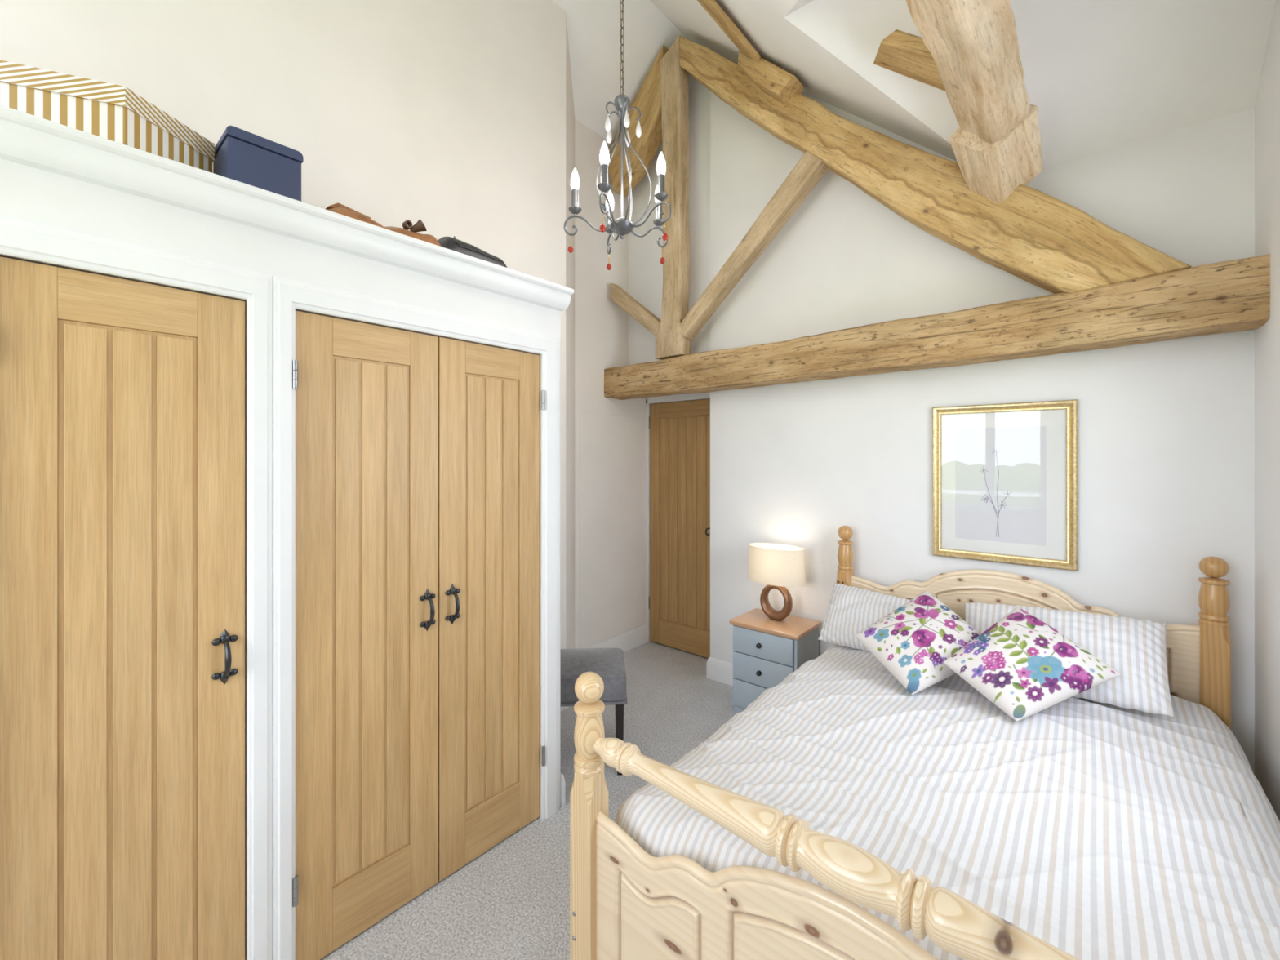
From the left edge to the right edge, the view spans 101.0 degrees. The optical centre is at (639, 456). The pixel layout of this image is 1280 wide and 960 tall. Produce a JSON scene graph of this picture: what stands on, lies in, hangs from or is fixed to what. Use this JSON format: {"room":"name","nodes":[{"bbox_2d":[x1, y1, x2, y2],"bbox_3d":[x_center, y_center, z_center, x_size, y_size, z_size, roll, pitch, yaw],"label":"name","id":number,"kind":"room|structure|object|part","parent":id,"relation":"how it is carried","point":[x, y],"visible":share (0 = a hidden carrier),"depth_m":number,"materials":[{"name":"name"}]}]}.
{"room":"bedroom","nodes":[
{"label":"bedroom","id":0,"kind":"room"},
{"bbox_2d":[0,0,645,648],"bbox_3d":[-1.328,-0.761,2.614,0.480,4.620,4.740,0,0,41],"label":"wall","id":1,"kind":"structure","parent":0,"point":[456,117],"depth_m":2.54,"materials":[{"name":"beige paint"}]},
{"bbox_2d":[560,624,647,711],"bbox_3d":[-0.420,1.476,3.605,0.246,0.145,1.832,0,0,24],"label":"baseboard","id":2,"kind":"structure","parent":1,"relation":"attached to","point":[633,638],"depth_m":4.20,"materials":[{"name":"white paint"}]},
{"bbox_2d":[579,412,642,648],"bbox_3d":[-0.209,0.539,4.099,0.006,1.720,0.710,0,0,41],"label":"wall","id":3,"kind":"structure","parent":1,"relation":"attached to","point":[611,446],"depth_m":4.06,"materials":[{"name":"beige paint"}]},
{"bbox_2d":[320,640,735,959],"bbox_3d":[-0.223,1.579,1.660,3.700,0.060,4.970,0,0,41],"label":"floor","id":4,"kind":"structure","parent":0,"point":[511,901],"depth_m":1.98,"materials":[{"name":"grey carpet"}]},
{"bbox_2d":[0,104,573,959],"bbox_3d":[-1.486,0.407,1.484,0.750,2.283,2.808,0,0,41],"label":"wardrobe","id":5,"kind":"object","parent":4,"relation":"on","point":[280,475],"visible":1,"depth_m":1.47,"materials":[{"name":"white paint"}]},
{"bbox_2d":[0,59,214,173],"bbox_3d":[-1.575,-0.856,1.555,0.517,0.252,0.466,0,0,41],"label":"storage box","id":6,"kind":"object","parent":5,"relation":"on","point":[109,111],"visible":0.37,"depth_m":1.39,"materials":[{"name":"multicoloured cardboard"}]},
{"bbox_3d":[-1.263,0.554,1.311,0.036,1.974,0.454,0,0,41],"label":"door","id":7,"kind":"part","parent":5,"relation":"part of","materials":[{"name":"brown wood"}]},
{"bbox_3d":[-1.239,0.515,1.289,0.020,2.067,0.577,0,0,41],"label":"architrave","id":8,"kind":"part","parent":5,"relation":"part of","materials":[{"name":"white paint"}]},
{"bbox_3d":[-1.115,0.546,1.422,0.046,0.152,0.057,0,0,41],"label":"handle","id":9,"kind":"part","parent":5,"relation":"part of","materials":[{"name":"black metal"}]},
{"bbox_2d":[213,125,303,201],"bbox_3d":[-1.235,-0.859,1.704,0.195,0.258,0.201,0,0,41],"label":"box","id":10,"kind":"object","parent":5,"relation":"on","point":[242,156],"visible":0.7,"depth_m":1.63,"materials":[{"name":"blue cardboard"}]},
{"bbox_3d":[-1.235,-0.973,1.704,0.195,0.030,0.201,0,0,41],"label":"lid","id":11,"kind":"part","parent":10,"relation":"part of","materials":[{"name":"blue cardboard"}]},
{"bbox_3d":[-1.486,-0.689,1.484,0.749,0.091,2.808,0,0,41],"label":"cornice","id":12,"kind":"part","parent":5,"relation":"part of","materials":[{"name":"white paint"}]},
{"bbox_3d":[-0.890,0.554,1.746,0.036,1.974,0.452,0,0,41],"label":"door","id":13,"kind":"part","parent":5,"relation":"part of","materials":[{"name":"brown wood"}]},
{"bbox_2d":[325,203,440,246],"bbox_3d":[-0.958,-0.803,1.909,0.260,0.147,0.388,0,0,41],"label":"leather bag","id":14,"kind":"object","parent":5,"relation":"on","point":[339,208],"visible":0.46,"depth_m":1.86,"materials":[{"name":"brown leather"}]},
{"bbox_3d":[-0.703,0.515,1.915,0.020,2.067,1.068,0,0,41],"label":"architrave","id":15,"kind":"part","parent":5,"relation":"part of","materials":[{"name":"white paint"}]},
{"bbox_3d":[-0.740,0.546,1.859,0.046,0.152,0.057,0,0,41],"label":"handle","id":16,"kind":"part","parent":5,"relation":"part of","materials":[{"name":"black metal"}]},
{"bbox_3d":[-0.676,0.546,1.933,0.046,0.152,0.057,0,0,41],"label":"handle","id":17,"kind":"part","parent":5,"relation":"part of","materials":[{"name":"black metal"}]},
{"bbox_2d":[437,235,506,267],"bbox_3d":[-0.727,-0.801,2.178,0.220,0.142,0.316,0,0,41],"label":"bag","id":18,"kind":"object","parent":5,"relation":"on","point":[449,242],"visible":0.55,"depth_m":2.08,"materials":[{"name":"leather"}]},
{"bbox_3d":[-0.591,0.554,2.095,0.036,1.974,0.456,0,0,41],"label":"door","id":19,"kind":"part","parent":5,"relation":"part of","materials":[{"name":"brown wood"}]},
{"bbox_3d":[-0.599,1.476,2.561,0.687,0.146,0.018,0,0,41],"label":"skirting","id":20,"kind":"part","parent":5,"relation":"part of","materials":[{"name":"white paint"}]},
{"bbox_2d":[560,648,627,775],"bbox_3d":[-0.293,1.290,2.715,0.442,0.517,0.382,0,0,-4],"label":"stool","id":21,"kind":"object","parent":4,"relation":"on","point":[609,664],"visible":0.52,"depth_m":2.56,"materials":[{"name":"grey fabric"}]},
{"bbox_3d":[-0.293,1.108,2.715,0.440,0.152,0.380,0,0,-4],"label":"seat","id":22,"kind":"part","parent":21,"relation":"part of","materials":[{"name":"grey fabric"}]},
{"bbox_3d":[-0.119,1.371,2.882,0.038,0.355,0.038,0,0,-4],"label":"leg","id":23,"kind":"part","parent":21,"relation":"part of","materials":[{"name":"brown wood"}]},
{"bbox_3d":[-0.098,1.371,2.573,0.038,0.355,0.038,0,0,-4],"label":"leg","id":24,"kind":"part","parent":21,"relation":"part of","materials":[{"name":"brown wood"}]},
{"bbox_2d":[728,608,821,714],"bbox_3d":[0.804,1.266,3.150,0.436,0.566,0.349,0,0,41],"label":"nightstand","id":25,"kind":"object","parent":4,"relation":"on","point":[766,651],"visible":0.69,"depth_m":3.06,"materials":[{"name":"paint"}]},
{"bbox_3d":[0.705,1.411,3.046,0.379,0.157,0.018,0,0,41],"label":"drawer","id":26,"kind":"part","parent":25,"relation":"part of","materials":[{"name":"blue paint"}]},
{"bbox_3d":[0.682,1.252,3.038,0.029,0.029,0.021,0,0,41],"label":"knob","id":27,"kind":"part","parent":25,"relation":"part of","materials":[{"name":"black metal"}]},
{"bbox_3d":[0.682,1.093,3.038,0.029,0.029,0.021,0,0,41],"label":"knob","id":28,"kind":"part","parent":25,"relation":"part of","materials":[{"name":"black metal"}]},
{"bbox_3d":[0.705,1.248,3.046,0.379,0.156,0.018,0,0,41],"label":"drawer","id":29,"kind":"part","parent":25,"relation":"part of","materials":[{"name":"blue paint"}]},
{"bbox_3d":[0.705,1.089,3.046,0.379,0.149,0.018,0,0,41],"label":"drawer","id":30,"kind":"part","parent":25,"relation":"part of","materials":[{"name":"blue paint"}]},
{"bbox_2d":[748,542,805,620],"bbox_3d":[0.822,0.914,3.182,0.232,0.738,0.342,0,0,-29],"label":"table lamp","id":31,"kind":"object","parent":25,"relation":"on","point":[779,566],"visible":0.99,"depth_m":3.11,"materials":[{"name":"beige fabric"}]},
{"bbox_3d":[0.822,0.650,3.182,0.356,0.210,0.210,0,0,41],"label":"lamp shade","id":32,"kind":"part","parent":31,"relation":"part of","materials":[{"name":"beige fabric"}]},
{"bbox_2d":[569,525,1231,959],"bbox_3d":[1.048,0.970,1.760,1.506,1.158,2.090,0,0,41],"label":"bed","id":33,"kind":"object","parent":4,"relation":"on","point":[627,902],"visible":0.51,"depth_m":1.23,"materials":[{"name":"wood"}]},
{"bbox_3d":[-0.141,1.075,1.464,0.086,0.948,0.086,0,0,41],"label":"post","id":34,"kind":"part","parent":33,"relation":"part of","materials":[{"name":"brown wood"}]},
{"bbox_3d":[0.398,1.138,1.002,1.344,0.583,0.031,0,0,41],"label":"footboard","id":35,"kind":"part","parent":33,"relation":"part of","materials":[{"name":"brown wood"}]},
{"bbox_3d":[0.398,0.787,1.002,1.350,0.094,0.094,0,0,41],"label":"foot rail","id":36,"kind":"part","parent":33,"relation":"part of","materials":[{"name":"brown wood"}]},
{"bbox_3d":[1.161,0.970,2.982,0.086,1.158,0.086,0,0,41],"label":"post","id":37,"kind":"part","parent":33,"relation":"part of","materials":[{"name":"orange wood"}]},
{"bbox_3d":[1.697,0.897,2.516,1.344,0.705,0.031,0,0,41],"label":"headboard","id":38,"kind":"part","parent":33,"relation":"part of","materials":[{"name":"brown wood"}]},
{"bbox_3d":[2.239,0.970,2.058,0.086,1.158,0.086,0,0,41],"label":"post","id":39,"kind":"part","parent":33,"relation":"part of","materials":[{"name":"orange wood"}]},
{"bbox_3d":[1.048,1.161,1.759,1.360,0.225,1.895,0,0,41],"label":"mattress","id":40,"kind":"object","parent":33,"relation":"on","visible":0},
{"bbox_2d":[614,644,1279,959],"bbox_3d":[1.042,1.064,1.723,1.504,0.323,1.896,0,0,41],"label":"duvet","id":41,"kind":"object","parent":40,"relation":"on","point":[1095,830],"visible":0.68,"depth_m":1.42,"materials":[{"name":"beige fabric"}]},
{"bbox_2d":[817,582,955,652],"bbox_3d":[1.221,0.824,2.583,0.670,0.251,0.352,0,0,41],"label":"pillow","id":42,"kind":"object","parent":41,"relation":"on","point":[851,610],"visible":0.42,"depth_m":2.64,"materials":[{"name":"beige fabric"}]},
{"bbox_2d":[854,591,980,694],"bbox_3d":[1.188,0.767,2.212,0.452,0.286,0.338,0,0,-22],"label":"floral cushion","id":43,"kind":"object","parent":41,"relation":"on","point":[913,641],"visible":0.86,"depth_m":2.15,"materials":[{"name":"fabric"}]},
{"bbox_2d":[942,606,1121,721],"bbox_3d":[1.431,0.769,1.975,0.478,0.270,0.370,0,0,-19],"label":"floral cushion","id":44,"kind":"object","parent":41,"relation":"on","point":[1025,667],"visible":1,"depth_m":1.91,"materials":[{"name":"fabric"}]},
{"bbox_2d":[964,602,1173,717],"bbox_3d":[1.703,0.792,2.177,0.694,0.283,0.368,0,0,41],"label":"pillow","id":45,"kind":"object","parent":41,"relation":"on","point":[1135,649],"visible":0.53,"depth_m":2.01,"materials":[{"name":"beige fabric"}]},
{"bbox_2d":[552,0,1275,168],"bbox_3d":[-0.202,-1.786,1.577,3.706,2.562,4.910,0,0,41],"label":"ceiling","id":46,"kind":"structure","parent":0,"point":[1100,75],"depth_m":2.28,"materials":[{"name":"white paint"}]},
{"bbox_2d":[564,0,671,270],"bbox_3d":[-0.056,-1.557,2.095,0.428,1.491,0.439,0,0,41],"label":"chandelier","id":47,"kind":"object","parent":46,"relation":"hanging from","point":[621,226],"visible":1,"depth_m":2.09,"materials":[{"name":"grey metal"}]},
{"bbox_3d":[-0.259,-1.105,2.101,0.035,0.088,0.035,0,0,41],"label":"bulb","id":48,"kind":"part","parent":47,"relation":"part of","materials":[{"name":"white glass"}]},
{"bbox_3d":[-0.207,-0.933,2.108,0.192,0.108,0.052,0,0,-8],"label":"arm","id":49,"kind":"part","parent":47,"relation":"part of","materials":[{"name":"grey metal"}]},
{"bbox_3d":[-0.129,-1.105,1.923,0.035,0.088,0.035,0,0,41],"label":"bulb","id":50,"kind":"part","parent":47,"relation":"part of","materials":[{"name":"white glass"}]},
{"bbox_3d":[-0.121,-0.933,1.974,0.052,0.108,0.192,0,0,10],"label":"arm","id":51,"kind":"part","parent":47,"relation":"part of","materials":[{"name":"grey metal"}]},
{"bbox_3d":[-0.129,-1.105,2.279,0.035,0.088,0.035,0,0,41],"label":"bulb","id":52,"kind":"part","parent":47,"relation":"part of","materials":[{"name":"white glass"}]},
{"bbox_3d":[-0.106,-0.933,2.232,0.052,0.108,0.192,0,0,-26],"label":"arm","id":53,"kind":"part","parent":47,"relation":"part of","materials":[{"name":"grey metal"}]},
{"bbox_3d":[-0.072,-1.188,2.101,0.062,0.501,0.062,0,0,41],"label":"stem","id":54,"kind":"part","parent":47,"relation":"part of","materials":[{"name":"grey metal"}]},
{"bbox_3d":[-0.072,-1.869,2.101,0.100,0.867,0.100,0,0,41],"label":"chain","id":55,"kind":"part","parent":47,"relation":"part of","materials":[{"name":"grey metal"}]},
{"bbox_3d":[0.034,-0.933,2.187,0.192,0.108,0.052,0,0,-28],"label":"arm","id":56,"kind":"part","parent":47,"relation":"part of","materials":[{"name":"grey metal"}]},
{"bbox_3d":[0.040,-0.933,2.025,0.194,0.108,0.052,0,0,41],"label":"arm","id":57,"kind":"part","parent":47,"relation":"part of","materials":[{"name":"grey metal"}]},
{"bbox_3d":[0.080,-1.105,2.211,0.035,0.088,0.035,0,0,41],"label":"bulb","id":58,"kind":"part","parent":47,"relation":"part of","materials":[{"name":"white glass"}]},
{"bbox_3d":[0.080,-1.105,1.991,0.035,0.088,0.035,0,0,41],"label":"bulb","id":59,"kind":"part","parent":47,"relation":"part of","materials":[{"name":"white glass"}]},
{"bbox_2d":[697,0,760,61],"bbox_3d":[-0.048,-2.310,2.228,0.132,0.116,2.120,0,0,41],"label":"small purlin","id":60,"kind":"object","parent":46,"relation":"attached to","point":[712,7],"visible":1,"depth_m":2.81,"materials":[{"name":"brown wood"}]},
{"bbox_2d":[906,0,1029,143],"bbox_3d":[1.085,-1.391,1.737,0.276,0.203,1.310,0,0,41],"label":"beam","id":61,"kind":"structure","parent":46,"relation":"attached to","point":[973,46],"depth_m":1.77,"materials":[{"name":"brown wood"}]},
{"bbox_2d":[873,29,945,91],"bbox_3d":[1.117,-1.579,2.104,0.423,0.348,0.254,0,0,41],"label":"stub","id":62,"kind":"object","parent":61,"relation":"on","point":[905,54],"visible":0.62,"depth_m":2.08,"materials":[{"name":"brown wood"}]},
{"bbox_2d":[627,57,1254,774],"bbox_3d":[1.260,-0.761,3.274,3.550,4.620,0.370,0,0,41],"label":"wall","id":63,"kind":"structure","parent":0,"point":[1166,428],"depth_m":2.79,"materials":[{"name":"white paint"}]},
{"bbox_2d":[645,391,710,642],"bbox_3d":[0.373,0.500,4.166,0.798,2.098,0.070,0,0,41],"label":"trim","id":64,"kind":"structure","parent":63,"relation":"attached to","point":[676,397],"depth_m":4.39,"materials":[{"name":"white paint"}]},
{"bbox_2d":[648,399,710,657],"bbox_3d":[0.354,0.550,4.149,0.784,1.973,0.092,0,0,41],"label":"door","id":65,"kind":"structure","parent":63,"relation":"in","point":[679,598],"depth_m":4.19,"materials":[{"name":"brown wood"}]},
{"bbox_3d":[0.544,0.574,3.963,0.104,0.150,0.056,0,0,41],"label":"handle","id":66,"kind":"part","parent":65,"relation":"part of","materials":[{"name":"black metal"}]},
{"bbox_2d":[706,657,733,686],"bbox_3d":[1.508,1.476,2.963,2.526,0.145,0.258,0,0,41],"label":"baseboard","id":67,"kind":"structure","parent":63,"relation":"attached to","point":[721,671],"depth_m":3.62,"materials":[{"name":"white paint"}]},
{"bbox_2d":[604,253,1270,399],"bbox_3d":[1.053,-0.581,3.029,3.314,0.288,0.224,0,0,41],"label":"tie beam","id":68,"kind":"structure","parent":63,"relation":"attached to","point":[1233,295],"depth_m":2.41,"materials":[{"name":"brown wood"}]},
{"bbox_2d":[655,35,690,359],"bbox_3d":[0.230,-1.770,3.673,0.236,2.162,0.120,0,0,41],"label":"post","id":69,"kind":"object","parent":68,"relation":"on","point":[670,342],"visible":0.93,"depth_m":3.60,"materials":[{"name":"brown wood"}]},
{"bbox_2d":[609,283,661,336],"bbox_3d":[-0.010,-1.078,3.882,0.491,0.485,0.104,0,0,41],"label":"brace","id":70,"kind":"object","parent":69,"relation":"attached to","point":[619,295],"visible":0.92,"depth_m":3.85,"materials":[{"name":"brown wood"}]},
{"bbox_2d":[608,44,668,196],"bbox_3d":[-0.009,-2.434,3.906,0.559,0.870,0.146,0,0,41],"label":"rafter","id":71,"kind":"object","parent":69,"relation":"attached to","point":[647,100],"visible":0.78,"depth_m":3.82,"materials":[{"name":"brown wood"}]},
{"bbox_2d":[680,151,829,339],"bbox_3d":[0.684,-1.275,3.289,1.013,0.944,0.122,0,0,41],"label":"diagonal strut","id":72,"kind":"object","parent":69,"relation":"attached to","point":[810,169],"visible":0.98,"depth_m":3.21,"materials":[{"name":"brown wood"}]},
{"bbox_2d":[680,35,1191,293],"bbox_3d":[1.229,-1.758,2.826,2.386,2.138,0.185,0,0,41],"label":"rafter","id":73,"kind":"object","parent":68,"relation":"on","point":[1039,238],"visible":0.9,"depth_m":2.51,"materials":[{"name":"brown wood"}]},
{"bbox_2d":[737,50,804,103],"bbox_3d":[0.759,-2.214,3.058,0.340,0.354,0.172,0,0,41],"label":"cleat","id":74,"kind":"object","parent":73,"relation":"attached to","point":[780,84],"visible":0.93,"depth_m":3.00,"materials":[{"name":"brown wood"}]},
{"bbox_2d":[949,103,1042,203],"bbox_3d":[1.548,-1.315,2.292,0.309,0.370,0.275,0,0,41],"label":"block","id":75,"kind":"object","parent":73,"relation":"attached to","point":[993,171],"visible":0.8,"depth_m":2.25,"materials":[{"name":"brown wood"}]},
{"bbox_2d":[932,399,1077,571],"bbox_3d":[1.761,0.131,2.581,0.587,0.776,0.027,0,0,41],"label":"framed picture","id":76,"kind":"object","parent":63,"relation":"attached to","point":[1005,475],"visible":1,"depth_m":2.56,"materials":[{"name":"white paper"}]},
{"bbox_2d":[955,426,1045,546],"bbox_3d":[1.761,0.139,2.588,0.369,0.561,0.002,0,0,41],"label":"print","id":77,"kind":"object","parent":76,"relation":"attached to","point":[1001,470],"depth_m":2.58,"materials":[{"name":"grey paper"}]},
{"bbox_2d":[1254,0,1279,821],"bbox_3d":[0.987,-0.251,0.306,0.140,3.600,4.490,0,0,41],"label":"wall","id":78,"kind":"structure","parent":0,"point":[1267,107],"depth_m":1.88,"materials":[{"name":"white paint"}]}
]}

